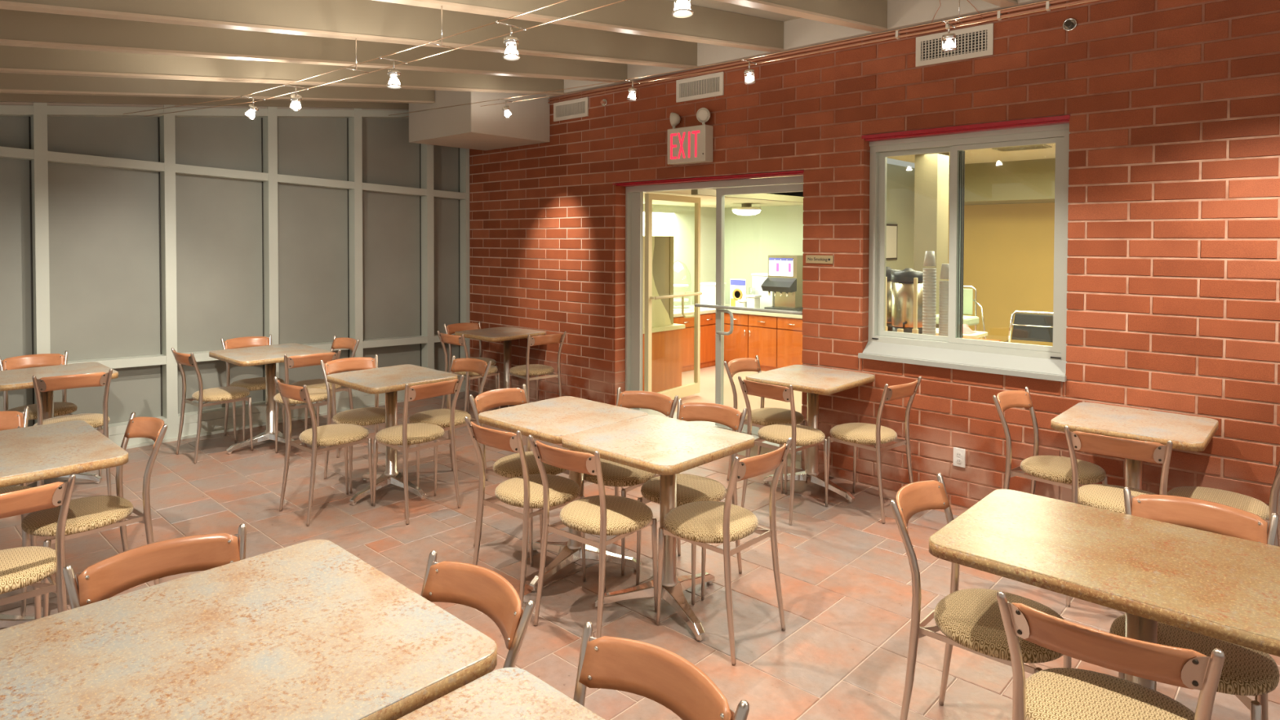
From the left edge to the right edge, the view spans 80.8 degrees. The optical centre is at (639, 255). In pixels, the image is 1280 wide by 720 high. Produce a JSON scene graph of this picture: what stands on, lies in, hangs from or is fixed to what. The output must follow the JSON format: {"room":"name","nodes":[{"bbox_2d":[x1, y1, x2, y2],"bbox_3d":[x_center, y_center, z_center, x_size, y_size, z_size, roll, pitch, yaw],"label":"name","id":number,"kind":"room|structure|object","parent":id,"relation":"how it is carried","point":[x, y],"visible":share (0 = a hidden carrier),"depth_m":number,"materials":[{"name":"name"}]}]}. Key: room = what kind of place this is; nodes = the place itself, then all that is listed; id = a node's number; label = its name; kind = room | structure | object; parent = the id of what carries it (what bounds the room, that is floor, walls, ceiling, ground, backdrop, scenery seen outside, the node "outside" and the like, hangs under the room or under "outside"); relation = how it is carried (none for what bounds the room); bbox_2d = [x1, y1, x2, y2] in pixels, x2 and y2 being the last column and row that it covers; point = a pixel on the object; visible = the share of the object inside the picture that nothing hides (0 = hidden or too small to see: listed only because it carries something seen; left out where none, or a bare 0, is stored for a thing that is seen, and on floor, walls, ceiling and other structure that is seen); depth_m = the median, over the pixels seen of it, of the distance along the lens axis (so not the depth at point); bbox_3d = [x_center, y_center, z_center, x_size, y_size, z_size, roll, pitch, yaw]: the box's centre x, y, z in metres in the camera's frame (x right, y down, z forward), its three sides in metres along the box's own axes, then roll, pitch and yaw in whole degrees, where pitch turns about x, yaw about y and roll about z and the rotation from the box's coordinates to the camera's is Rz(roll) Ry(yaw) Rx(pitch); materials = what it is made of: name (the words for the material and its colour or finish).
{"room":"eatery","nodes":[
{"label":"eatery","id":0,"kind":"room"},
{"bbox_2d":[0,102,470,448],"bbox_3d":[-4.039,-0.122,5.891,0.172,3.257,6.300,1,2,43],"label":"wall","id":1,"kind":"structure","parent":0,"point":[126,240],"depth_m":6.41,"materials":[{"name":"metal"}]},
{"bbox_2d":[123,97,233,114],"bbox_3d":[-3.327,-1.058,5.366,1.620,0.051,0.010,1,1,34],"label":"cable","id":2,"kind":"object","parent":1,"relation":"attached to","point":[232,98],"visible":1,"depth_m":5.30,"materials":[{"name":"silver metal"}]},
{"bbox_2d":[233,0,567,98],"bbox_3d":[-0.092,-0.938,2.533,7.000,0.067,0.004,1,2,43],"label":"cable","id":3,"kind":"object","parent":2,"relation":"hanging from","point":[563,0],"visible":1,"depth_m":3.33,"materials":[{"name":"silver metal"}]},
{"bbox_2d":[378,56,408,88],"bbox_3d":[-1.192,-0.883,3.653,0.074,0.138,0.150,1,2,43],"label":"spotlight","id":4,"kind":"object","parent":3,"relation":"hanging from","point":[393,82],"visible":1,"depth_m":3.63,"materials":[{"name":"silver metal"}]},
{"bbox_2d":[494,20,527,60],"bbox_3d":[-0.514,-0.858,3.023,0.075,0.139,0.150,1,2,43],"label":"spotlight","id":5,"kind":"object","parent":3,"relation":"hanging from","point":[511,53],"visible":1,"depth_m":3.01,"materials":[{"name":"silver metal"}]},
{"bbox_2d":[388,0,1052,115],"bbox_3d":[0.664,-1.248,4.515,8.600,0.141,0.004,1,2,43],"label":"cable","id":6,"kind":"object","parent":1,"relation":"attached to","point":[1047,0],"visible":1,"depth_m":4.38,"materials":[{"name":"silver metal"}]},
{"bbox_2d":[942,19,956,51],"bbox_3d":[1.554,-1.098,3.785,0.071,0.139,0.150,1,2,43],"label":"spotlight","id":7,"kind":"object","parent":6,"relation":"hanging from","point":[949,46],"visible":1,"depth_m":3.77,"materials":[{"name":"silver metal"}]},
{"bbox_2d":[401,0,1097,117],"bbox_3d":[0.760,-1.250,4.617,8.600,0.141,0.004,1,2,43],"label":"cable","id":8,"kind":"object","parent":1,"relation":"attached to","point":[1093,0],"visible":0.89,"depth_m":4.28,"materials":[{"name":"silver metal"}]},
{"bbox_2d":[0,0,1047,109],"bbox_3d":[-0.697,-1.195,2.722,9.350,1.028,6.840,1,2,43],"label":"ceiling","id":9,"kind":"structure","parent":0,"point":[166,52],"depth_m":4.59,"materials":[{"name":"paint"}]},
{"bbox_2d":[345,38,368,72],"bbox_3d":[-1.476,-1.044,3.914,0.005,0.169,0.140,1,2,43],"label":"cable standoff","id":10,"kind":"object","parent":9,"relation":"hanging from","point":[356,69],"visible":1,"depth_m":3.91,"materials":[{"name":"silver metal"}]},
{"bbox_2d":[256,0,626,102],"bbox_3d":[0.003,-0.940,2.636,7.000,0.067,0.004,1,2,43],"label":"cable","id":11,"kind":"object","parent":10,"relation":"attached to","point":[622,0],"visible":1,"depth_m":3.34,"materials":[{"name":"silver metal"}]},
{"bbox_2d":[671,0,693,17],"bbox_3d":[0.137,-0.840,2.417,0.073,0.138,0.150,1,2,43],"label":"spotlight","id":12,"kind":"object","parent":11,"relation":"hanging from","point":[682,8],"visible":1,"depth_m":2.40,"materials":[{"name":"silver metal"}]},
{"bbox_2d":[0,390,1279,719],"bbox_3d":[-0.876,1.637,2.777,9.600,0.120,6.603,1,2,43],"label":"floor","id":13,"kind":"structure","parent":0,"point":[842,651],"depth_m":3.76,"materials":[{"name":"tile"}]},
{"bbox_2d":[0,406,36,602],"bbox_3d":[-2.980,1.150,3.413,0.506,0.812,0.398,1,2,43],"label":"cafe chair","id":14,"kind":"object","parent":13,"relation":"on","point":[9,420],"visible":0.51,"depth_m":3.63,"materials":[{"name":"brown wood"}]},
{"bbox_2d":[0,474,75,619],"bbox_3d":[-2.257,1.167,2.631,0.506,0.812,0.398,1,2,43],"label":"cafe chair","id":15,"kind":"object","parent":13,"relation":"on","point":[20,567],"visible":0.94,"depth_m":2.63,"materials":[{"name":"brown wood"}]},
{"bbox_2d":[0,351,77,419],"bbox_3d":[-4.178,1.111,5.237,0.506,0.812,0.398,1,2,43],"label":"cafe chair","id":16,"kind":"object","parent":13,"relation":"on","point":[60,408],"visible":0.59,"depth_m":5.30,"materials":[{"name":"wood"}]},
{"bbox_2d":[0,361,118,486],"bbox_3d":[-3.906,1.150,4.992,0.671,0.750,0.632,1,2,43],"label":"cafe table","id":17,"kind":"object","parent":13,"relation":"on","point":[15,379],"visible":0.38,"depth_m":4.97,"materials":[{"name":"stone"}]},
{"bbox_2d":[0,420,128,628],"bbox_3d":[-2.812,1.193,2.973,0.887,0.750,1.167,1,2,43],"label":"cafe table","id":18,"kind":"object","parent":13,"relation":"on","point":[29,454],"visible":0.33,"depth_m":3.10,"materials":[{"name":"stone"}]},
{"bbox_2d":[31,368,112,495],"bbox_3d":[-3.621,1.121,4.803,0.398,0.812,0.506,-1,1,-39],"label":"cafe chair","id":19,"kind":"object","parent":13,"relation":"on","point":[97,420],"visible":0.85,"depth_m":4.71,"materials":[{"name":"brown wood"}]},
{"bbox_2d":[21,412,167,617],"bbox_3d":[-2.377,1.154,3.291,0.398,0.812,0.506,1,1,38],"label":"cafe chair","id":20,"kind":"object","parent":13,"relation":"on","point":[89,515],"visible":0.86,"depth_m":3.25,"materials":[{"name":"brown wood"}]},
{"bbox_2d":[62,523,246,608],"bbox_3d":[-1.144,1.185,1.884,0.426,0.812,0.527,-1,2,-44],"label":"cafe chair","id":21,"kind":"object","parent":13,"relation":"on","point":[110,576],"visible":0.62,"depth_m":2.04,"materials":[{"name":"brown wood"}]},
{"bbox_2d":[171,347,253,462],"bbox_3d":[-3.254,1.103,5.727,0.398,0.812,0.506,1,1,40],"label":"cafe chair","id":22,"kind":"object","parent":13,"relation":"on","point":[227,394],"visible":1,"depth_m":5.67,"materials":[{"name":"brown wood"}]},
{"bbox_2d":[0,539,497,719],"bbox_3d":[-1.052,1.227,1.480,0.897,0.750,1.277,1,2,43],"label":"cafe table","id":23,"kind":"object","parent":13,"relation":"on","point":[310,629],"visible":1,"depth_m":1.62,"materials":[{"name":"stone"}]},
{"bbox_2d":[220,333,284,441],"bbox_3d":[-3.187,1.093,6.229,0.398,0.812,0.506,-1,2,-44],"label":"cafe chair","id":24,"kind":"object","parent":13,"relation":"on","point":[259,383],"visible":0.69,"depth_m":6.22,"materials":[{"name":"brown wood"}]},
{"bbox_2d":[208,342,332,453],"bbox_3d":[-2.916,1.133,5.947,0.742,0.750,0.682,1,2,43],"label":"cafe table","id":25,"kind":"object","parent":13,"relation":"on","point":[268,355],"visible":0.85,"depth_m":5.90,"materials":[{"name":"stone"}]},
{"bbox_2d":[273,349,341,457],"bbox_3d":[-2.516,1.106,5.660,0.398,0.812,0.506,-1,1,-39],"label":"cafe chair","id":26,"kind":"object","parent":13,"relation":"on","point":[316,395],"visible":0.68,"depth_m":5.55,"materials":[{"name":"brown wood"}]},
{"bbox_2d":[273,376,373,525],"bbox_3d":[-1.903,1.130,4.540,0.398,0.812,0.506,1,2,41],"label":"cafe chair","id":27,"kind":"object","parent":13,"relation":"on","point":[336,435],"visible":1,"depth_m":4.48,"materials":[{"name":"brown wood"}]},
{"bbox_2d":[288,335,359,447],"bbox_3d":[-2.594,1.096,6.162,0.398,0.812,0.506,1,1,40],"label":"cafe chair","id":28,"kind":"object","parent":13,"relation":"on","point":[351,344],"visible":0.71,"depth_m":6.16,"materials":[{"name":"brown wood"}]},
{"bbox_2d":[320,354,385,493],"bbox_3d":[-1.890,1.119,5.100,0.398,0.812,0.506,-1,2,-41],"label":"cafe chair","id":29,"kind":"object","parent":13,"relation":"on","point":[365,416],"visible":0.7,"depth_m":5.10,"materials":[{"name":"brown wood"}]},
{"bbox_2d":[326,364,457,505],"bbox_3d":[-1.623,1.157,4.909,0.670,0.750,0.644,1,2,43],"label":"cafe table","id":30,"kind":"object","parent":13,"relation":"on","point":[391,380],"visible":0.94,"depth_m":4.86,"materials":[{"name":"laminate"}]},
{"bbox_2d":[373,374,463,524],"bbox_3d":[-1.358,1.131,4.566,0.506,0.812,0.398,1,2,41],"label":"cafe chair","id":31,"kind":"object","parent":13,"relation":"on","point":[404,434],"visible":0.99,"depth_m":4.49,"materials":[{"name":"brown wood"}]},
{"bbox_2d":[407,355,491,495],"bbox_3d":[-1.292,1.121,5.061,0.398,0.812,0.506,1,1,37],"label":"cafe chair","id":32,"kind":"object","parent":13,"relation":"on","point":[440,417],"visible":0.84,"depth_m":5.05,"materials":[{"name":"brown wood"}]},
{"bbox_2d":[436,330,500,411],"bbox_3d":[-1.546,1.085,6.829,0.398,0.812,0.506,1,2,42],"label":"cafe chair","id":33,"kind":"object","parent":13,"relation":"on","point":[444,338],"visible":0.71,"depth_m":6.68,"materials":[{"name":"brown wood"}]},
{"bbox_2d":[444,320,497,413],"bbox_3d":[-1.635,1.075,7.327,0.398,0.812,0.506,-1,1,-39],"label":"cafe chair","id":34,"kind":"object","parent":13,"relation":"on","point":[451,329],"visible":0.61,"depth_m":7.39,"materials":[{"name":"brown wood"}]},
{"bbox_2d":[420,550,534,667],"bbox_3d":[-0.544,1.190,1.700,0.426,0.812,0.527,1,2,43],"label":"cafe chair","id":35,"kind":"object","parent":13,"relation":"on","point":[483,589],"visible":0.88,"depth_m":1.88,"materials":[{"name":"brown wood"}]},
{"bbox_2d":[454,326,545,411],"bbox_3d":[-1.344,1.111,7.262,0.652,0.750,0.649,1,2,43],"label":"cafe table","id":36,"kind":"object","parent":13,"relation":"on","point":[505,334],"visible":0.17,"depth_m":7.21,"materials":[{"name":"stone"}]},
{"bbox_2d":[396,666,604,719],"bbox_3d":[-0.390,1.254,0.936,0.796,0.722,1.182,1,2,43],"label":"cafe table","id":37,"kind":"object","parent":13,"relation":"on","point":[510,693],"visible":1,"depth_m":1.48,"materials":[{"name":"stone"}]},
{"bbox_2d":[469,383,568,566],"bbox_3d":[-0.621,1.144,4.019,0.506,0.812,0.398,1,1,39],"label":"cafe chair","id":38,"kind":"object","parent":13,"relation":"on","point":[508,467],"visible":0.62,"depth_m":3.98,"materials":[{"name":"brown wood"}]},
{"bbox_2d":[464,416,586,607],"bbox_3d":[-0.528,1.154,3.526,0.398,0.812,0.506,1,2,42],"label":"cafe chair","id":39,"kind":"object","parent":13,"relation":"on","point":[525,491],"visible":0.96,"depth_m":3.44,"materials":[{"name":"brown wood"}]},
{"bbox_2d":[507,331,566,407],"bbox_3d":[-0.948,1.087,6.824,0.398,0.812,0.506,-1,1,-39],"label":"cafe chair","id":40,"kind":"object","parent":13,"relation":"on","point":[528,370],"visible":0.98,"depth_m":6.72,"materials":[{"name":"brown wood"}]},
{"bbox_2d":[478,395,648,591],"bbox_3d":[-0.377,1.182,3.813,0.718,0.750,0.660,1,2,43],"label":"cafe table","id":41,"kind":"object","parent":13,"relation":"on","point":[548,420],"visible":0.68,"depth_m":3.72,"materials":[{"name":"stone"}]},
{"bbox_2d":[528,435,657,638],"bbox_3d":[-0.186,1.161,3.216,0.398,0.812,0.506,1,1,39],"label":"cafe chair","id":42,"kind":"object","parent":13,"relation":"on","point":[602,515],"visible":0.98,"depth_m":3.14,"materials":[{"name":"brown wood"}]},
{"bbox_2d":[583,386,678,575],"bbox_3d":[-0.080,1.147,3.928,0.398,0.812,0.506,1,1,35],"label":"cafe chair","id":43,"kind":"object","parent":13,"relation":"on","point":[615,474],"visible":0.62,"depth_m":3.85,"materials":[{"name":"brown wood"}]},
{"bbox_2d":[561,414,754,640],"bbox_3d":[0.097,1.192,3.385,0.690,0.750,0.643,1,2,43],"label":"cafe table","id":44,"kind":"object","parent":13,"relation":"on","point":[664,446],"visible":0.88,"depth_m":3.32,"materials":[{"name":"stone"}]},
{"bbox_2d":[573,621,749,719],"bbox_3d":[-0.109,1.199,1.330,0.426,0.812,0.527,1,2,43],"label":"cafe chair","id":45,"kind":"object","parent":13,"relation":"on","point":[656,673],"visible":1,"depth_m":1.52,"materials":[{"name":"brown wood"}]},
{"bbox_2d":[635,398,746,604],"bbox_3d":[0.242,1.154,3.635,0.398,0.812,0.506,1,1,35],"label":"cafe chair","id":46,"kind":"object","parent":13,"relation":"on","point":[691,488],"visible":0.77,"depth_m":3.62,"materials":[{"name":"brown wood"}]},
{"bbox_2d":[656,437,792,665],"bbox_3d":[0.346,1.164,3.146,0.506,0.812,0.398,1,2,43],"label":"cafe chair","id":47,"kind":"object","parent":13,"relation":"on","point":[699,523],"visible":1,"depth_m":3.08,"materials":[{"name":"brown wood"}]},
{"bbox_2d":[724,355,807,493],"bbox_3d":[0.857,1.126,5.115,0.506,0.812,0.398,1,2,43],"label":"cafe chair","id":48,"kind":"object","parent":13,"relation":"on","point":[762,417],"visible":0.77,"depth_m":5.08,"materials":[{"name":"brown wood"}]},
{"bbox_2d":[737,375,827,524],"bbox_3d":[0.880,1.137,4.572,0.506,0.812,0.398,-1,2,-43],"label":"cafe chair","id":49,"kind":"object","parent":13,"relation":"on","point":[807,437],"visible":0.97,"depth_m":4.48,"materials":[{"name":"brown wood"}]},
{"bbox_2d":[745,364,874,502],"bbox_3d":[1.131,1.164,4.934,0.649,0.750,0.670,1,2,43],"label":"cafe table","id":50,"kind":"object","parent":13,"relation":"on","point":[814,380],"visible":0.76,"depth_m":4.89,"materials":[{"name":"laminate"}]},
{"bbox_2d":[824,376,921,523],"bbox_3d":[1.420,1.138,4.600,0.398,0.812,0.506,-1,2,-41],"label":"cafe chair","id":51,"kind":"object","parent":13,"relation":"on","point":[855,434],"visible":0.94,"depth_m":4.52,"materials":[{"name":"brown wood"}]},
{"bbox_2d":[889,472,1071,719],"bbox_3d":[1.079,1.181,2.389,0.506,0.812,0.398,1,2,43],"label":"cafe chair","id":52,"kind":"object","parent":13,"relation":"on","point":[971,620],"visible":0.81,"depth_m":2.36,"materials":[{"name":"brown wood"}]},
{"bbox_2d":[992,386,1107,504],"bbox_3d":[2.162,1.152,3.973,0.398,0.812,0.506,-1,1,-39],"label":"cafe chair","id":53,"kind":"object","parent":13,"relation":"on","point":[1056,470],"visible":0.82,"depth_m":3.96,"materials":[{"name":"brown wood"}]},
{"bbox_2d":[928,488,1279,690],"bbox_3d":[1.510,1.222,2.058,1.222,0.750,0.672,1,2,43],"label":"cafe table","id":54,"kind":"object","parent":13,"relation":"on","point":[1219,586],"visible":0.96,"depth_m":2.08,"materials":[{"name":"beige stone"}]},
{"bbox_2d":[996,591,1225,719],"bbox_3d":[1.136,1.192,1.816,0.426,0.812,0.527,1,1,38],"label":"cafe chair","id":55,"kind":"object","parent":13,"relation":"on","point":[1055,693],"visible":1,"depth_m":1.76,"materials":[{"name":"brown wood"}]},
{"bbox_2d":[1064,426,1173,606],"bbox_3d":[2.173,1.164,3.391,0.398,0.812,0.506,1,1,40],"label":"cafe chair","id":56,"kind":"object","parent":13,"relation":"on","point":[1104,496],"visible":0.61,"depth_m":3.29,"materials":[{"name":"brown wood"}]},
{"bbox_2d":[1050,402,1217,489],"bbox_3d":[2.449,1.191,3.738,0.616,0.750,0.643,1,2,43],"label":"cafe table","id":57,"kind":"object","parent":13,"relation":"on","point":[1186,433],"visible":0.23,"depth_m":3.68,"materials":[{"name":"laminate"}]},
{"bbox_2d":[1109,487,1279,719],"bbox_3d":[1.643,1.185,2.242,0.398,0.812,0.506,1,1,39],"label":"cafe chair","id":58,"kind":"object","parent":13,"relation":"on","point":[1246,671],"visible":0.52,"depth_m":2.26,"materials":[{"name":"brown wood"}]},
{"bbox_2d":[1167,460,1279,546],"bbox_3d":[2.662,1.165,3.368,0.506,0.812,0.398,1,2,43],"label":"cafe chair","id":59,"kind":"object","parent":13,"relation":"on","point":[1243,502],"visible":0.48,"depth_m":3.37,"materials":[{"name":"brown wood"}]},
{"bbox_2d":[643,204,715,306],"bbox_3d":[-0.578,0.327,9.544,1.420,2.030,3.250,1,2,43],"label":"wall","id":60,"kind":"structure","parent":0,"point":[677,221],"depth_m":9.78,"materials":[{"name":"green paint"}]},
{"bbox_2d":[638,178,803,208],"bbox_3d":[-0.033,-0.685,9.101,4.550,0.125,3.370,1,2,43],"label":"ceiling","id":61,"kind":"structure","parent":0,"point":[705,201],"depth_m":8.62,"materials":[{"name":"paint"}]},
{"bbox_2d":[731,203,761,215],"bbox_3d":[1.272,-0.545,8.988,0.360,0.142,0.360,1,2,43],"label":"ceiling lamp","id":62,"kind":"object","parent":61,"relation":"attached to","point":[746,209],"visible":1,"depth_m":8.88,"materials":[{"name":"white glass"}]},
{"bbox_2d":[674,364,802,425],"bbox_3d":[4.064,1.439,8.966,10.800,0.154,8.600,1,2,43],"label":"floor","id":63,"kind":"structure","parent":0,"point":[707,375],"depth_m":7.47,"materials":[{"name":"beige tile"}]},
{"bbox_2d":[642,323,684,392],"bbox_3d":[-0.023,1.040,7.551,0.630,0.680,0.730,1,2,43],"label":"base cabinet","id":64,"kind":"object","parent":63,"relation":"on","point":[666,340],"visible":0.21,"depth_m":7.41,"materials":[{"name":"brown wood"}]},
{"bbox_2d":[642,235,673,328],"bbox_3d":[0.124,0.257,7.404,0.060,0.890,0.615,1,2,43],"label":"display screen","id":65,"kind":"object","parent":64,"relation":"on","point":[662,246],"visible":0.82,"depth_m":7.49,"materials":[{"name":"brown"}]},
{"bbox_2d":[673,312,715,372],"bbox_3d":[0.186,1.029,8.756,0.574,0.655,1.720,1,2,43],"label":"base cabinet","id":66,"kind":"object","parent":63,"relation":"on","point":[708,321],"visible":0.23,"depth_m":8.96,"materials":[{"name":"brown wood"}]},
{"bbox_2d":[673,303,802,319],"bbox_3d":[0.951,0.688,8.435,2.240,0.040,2.400,1,2,43],"label":"countertop","id":67,"kind":"structure","parent":66,"relation":"on","point":[703,310],"depth_m":8.83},
{"bbox_2d":[700,281,726,306],"bbox_3d":[0.906,0.496,9.484,0.280,0.300,0.240,1,2,43],"label":"bin","id":68,"kind":"object","parent":67,"relation":"on","point":[708,290],"visible":0.56,"depth_m":9.39,"materials":[{"name":"white plastic"}]},
{"bbox_2d":[730,278,746,306],"bbox_3d":[1.207,0.472,9.242,0.230,0.360,0.024,1,2,43],"label":"coffee machine","id":69,"kind":"object","parent":67,"relation":"on","point":[738,286],"visible":0.91,"depth_m":9.24,"materials":[{"name":"white plastic"}]},
{"bbox_2d":[751,272,774,308],"bbox_3d":[1.569,0.438,9.248,0.320,0.430,0.260,1,2,43],"label":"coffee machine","id":70,"kind":"object","parent":67,"relation":"on","point":[758,278],"visible":0.48,"depth_m":9.16,"materials":[{"name":"white plastic"}]},
{"bbox_2d":[760,254,803,311],"bbox_3d":[1.728,0.331,8.873,0.410,0.660,0.490,1,2,43],"label":"beverage dispenser","id":71,"kind":"object","parent":67,"relation":"on","point":[784,278],"visible":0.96,"depth_m":8.77,"materials":[{"name":"silver metal"}]},
{"bbox_2d":[724,312,803,371],"bbox_3d":[1.757,1.030,8.869,1.600,0.655,0.574,1,2,43],"label":"base cabinet","id":72,"kind":"object","parent":63,"relation":"on","point":[777,341],"visible":0.54,"depth_m":8.79,"materials":[{"name":"brown wood"}]},
{"bbox_2d":[935,285,986,338],"bbox_3d":[3.090,0.842,7.366,0.379,1.080,0.697,-1,2,-41],"label":"wire chair","id":73,"kind":"object","parent":63,"relation":"on","point":[968,300],"visible":0.34,"depth_m":7.39,"materials":[{"name":"green plastic"}]},
{"bbox_2d":[935,334,1000,341],"bbox_3d":[2.174,1.042,5.801,0.830,0.756,1.000,1,2,43],"label":"countertop","id":74,"kind":"structure","parent":63,"relation":"on","point":[935,335],"depth_m":5.94,"materials":[{"name":"brown wood"}]},
{"bbox_2d":[885,266,901,331],"bbox_3d":[2.080,0.374,6.368,0.266,0.555,0.266,0,1,-15],"label":"urn","id":75,"kind":"object","parent":74,"relation":"on","point":[888,269],"visible":0.16,"depth_m":6.24,"materials":[{"name":"silver metal"}]},
{"bbox_2d":[890,267,923,333],"bbox_3d":[2.149,0.381,6.030,0.266,0.555,0.266,0,1,-15],"label":"urn","id":76,"kind":"object","parent":74,"relation":"on","point":[902,282],"visible":0.73,"depth_m":5.92,"materials":[{"name":"silver metal"}]},
{"bbox_2d":[911,277,918,333],"bbox_3d":[2.051,0.417,5.603,0.036,0.499,0.036,1,2,43],"label":"post","id":77,"kind":"object","parent":74,"relation":"on","point":[915,330],"visible":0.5,"depth_m":5.59,"materials":[{"name":"beige"}]},
{"bbox_2d":[921,251,937,335],"bbox_3d":[2.115,0.319,5.501,0.098,0.699,0.096,1,2,43],"label":"cup stack","id":78,"kind":"object","parent":74,"relation":"on","point":[929,291],"visible":0.86,"depth_m":5.46,"materials":[{"name":"grey plastic"}]},
{"bbox_2d":[938,263,948,336],"bbox_3d":[2.203,0.366,5.420,0.098,0.609,0.096,1,2,43],"label":"cup stack","id":79,"kind":"object","parent":74,"relation":"on","point":[944,285],"visible":0.56,"depth_m":5.39,"materials":[{"name":"grey plastic"}]},
{"bbox_2d":[1004,310,1053,342],"bbox_3d":[3.513,0.959,6.666,0.564,0.878,0.614,1,1,35],"label":"lounge chair","id":80,"kind":"object","parent":63,"relation":"on","point":[1037,326],"visible":0.31,"depth_m":6.89,"materials":[{"name":"grey plastic"}]},
{"bbox_2d":[724,204,804,304],"bbox_3d":[1.060,0.316,10.307,4.540,2.030,0.100,1,2,43],"label":"wall","id":81,"kind":"structure","parent":0,"point":[748,240],"depth_m":9.79,"materials":[{"name":"green paint"}]},
{"bbox_2d":[691,174,804,203],"bbox_3d":[1.635,-0.874,7.600,0.070,0.680,3.450,1,2,43],"label":"trim","id":82,"kind":"structure","parent":81,"relation":"attached to","point":[708,192],"depth_m":7.04,"materials":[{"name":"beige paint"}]},
{"bbox_2d":[469,0,1279,508],"bbox_3d":[1.531,0.110,5.183,9.400,3.150,0.246,1,2,43],"label":"wall","id":83,"kind":"structure","parent":0,"point":[1173,106],"depth_m":4.39,"materials":[{"name":"red brick"}]},
{"bbox_2d":[408,89,549,150],"bbox_3d":[-1.547,-1.356,7.234,1.035,0.537,0.892,1,2,43],"label":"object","id":84,"kind":"structure","parent":83,"relation":"attached to","point":[476,126],"depth_m":6.92,"materials":[{"name":"paint"}]},
{"bbox_2d":[553,97,588,121],"bbox_3d":[-0.646,-1.356,7.005,0.473,0.173,0.012,1,2,43],"label":"air vent","id":85,"kind":"object","parent":83,"relation":"in","point":[577,108],"visible":1,"depth_m":6.99,"materials":[{"name":"beige metal"}]},
{"bbox_2d":[666,107,713,164],"bbox_3d":[0.392,-0.942,5.980,0.404,0.422,0.111,1,2,43],"label":"exit sign","id":86,"kind":"object","parent":83,"relation":"attached to","point":[693,144],"visible":1,"depth_m":5.91,"materials":[{"name":"beige plastic"}]},
{"bbox_2d":[675,71,724,102],"bbox_3d":[0.471,-1.329,5.966,0.471,0.179,0.012,1,2,43],"label":"air vent","id":87,"kind":"object","parent":83,"relation":"in","point":[712,85],"visible":1,"depth_m":5.96,"materials":[{"name":"beige metal"}]},
{"bbox_2d":[613,170,804,186],"bbox_3d":[0.504,-0.609,6.042,1.915,0.021,0.129,1,2,43],"label":"trim","id":88,"kind":"structure","parent":83,"relation":"attached to","point":[793,172],"depth_m":5.91,"materials":[{"name":"red paint"}]},
{"bbox_2d":[625,175,804,469],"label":"door","id":89,"kind":"structure","parent":83,"relation":"in","point":[634,194],"depth_m":6.71,"materials":[{"name":"grey metal"}]},
{"bbox_2d":[548,0,1070,100],"bbox_3d":[1.513,-1.437,4.982,6.600,0.027,0.030,1,2,43],"label":"conduit","id":90,"kind":"object","parent":83,"relation":"attached to","point":[1049,2],"visible":0.88,"depth_m":5.07,"materials":[{"name":"brown"}]},
{"bbox_2d":[547,0,1093,103],"bbox_3d":[1.512,-1.410,4.982,6.600,0.027,0.032,1,2,43],"label":"conduit","id":91,"kind":"object","parent":83,"relation":"attached to","point":[1047,6],"visible":0.79,"depth_m":5.06,"materials":[{"name":"brown"}]},
{"bbox_2d":[915,22,993,66],"bbox_3d":[1.922,-1.285,4.617,0.465,0.185,0.012,1,2,43],"label":"air vent","id":92,"kind":"object","parent":83,"relation":"in","point":[975,42],"visible":0.91,"depth_m":4.59,"materials":[{"name":"beige metal"}]},
{"bbox_2d":[953,447,965,467],"bbox_3d":[1.962,1.243,4.625,0.072,0.114,0.011,1,2,43],"label":"wall outlet","id":93,"kind":"object","parent":83,"relation":"attached to","point":[959,454],"visible":1,"depth_m":4.62,"materials":[{"name":"white plastic"}]},
{"bbox_2d":[857,123,1070,382],"bbox_3d":[1.992,-0.030,4.687,1.241,1.452,0.220,1,2,43],"label":"window","id":94,"kind":"structure","parent":83,"relation":"in","point":[953,351],"depth_m":4.72,"materials":[{"name":"grey metal"}]},
{"bbox_2d":[861,115,1070,142],"bbox_3d":[1.975,-0.775,4.654,1.244,0.035,0.104,1,2,43],"label":"trim","id":95,"kind":"structure","parent":83,"relation":"attached to","point":[1064,119],"depth_m":4.57,"materials":[{"name":"red paint"}]},
{"bbox_2d":[885,163,915,270],"bbox_3d":[3.148,0.038,10.210,0.120,2.600,2.590,1,2,43],"label":"wall","id":96,"kind":"structure","parent":0,"point":[900,179],"depth_m":10.75,"materials":[{"name":"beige paint"}]},
{"bbox_2d":[885,223,897,260],"bbox_3d":[3.475,-0.185,10.442,0.032,0.500,0.400,1,2,43],"label":"framed picture","id":97,"kind":"object","parent":96,"relation":"attached to","point":[891,228],"visible":0.71,"depth_m":10.44,"materials":[{"name":"brown"}]},
{"bbox_2d":[913,151,949,328],"bbox_3d":[2.958,0.129,7.651,0.230,2.520,0.300,1,2,43],"label":"column","id":98,"kind":"structure","parent":0,"point":[931,171],"depth_m":7.54,"materials":[{"name":"paint"}]},
{"bbox_2d":[887,143,1055,164],"bbox_3d":[5.720,-1.158,7.346,6.250,0.080,8.650,1,2,43],"label":"ceiling","id":99,"kind":"structure","parent":0,"point":[984,155],"depth_m":8.69,"materials":[{"name":"paint"}]},
{"bbox_2d":[947,202,1054,346],"bbox_3d":[6.620,0.075,8.819,6.900,2.600,0.100,1,2,43],"label":"wall","id":100,"kind":"structure","parent":0,"point":[1009,248],"depth_m":10.25,"materials":[{"name":"paint"}]},
{"bbox_2d":[948,158,1055,204],"bbox_3d":[6.486,-0.932,8.175,6.250,0.560,1.000,1,2,43],"label":"trim","id":101,"kind":"structure","parent":100,"relation":"attached to","point":[1024,181],"depth_m":9.31,"materials":[{"name":"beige paint"}]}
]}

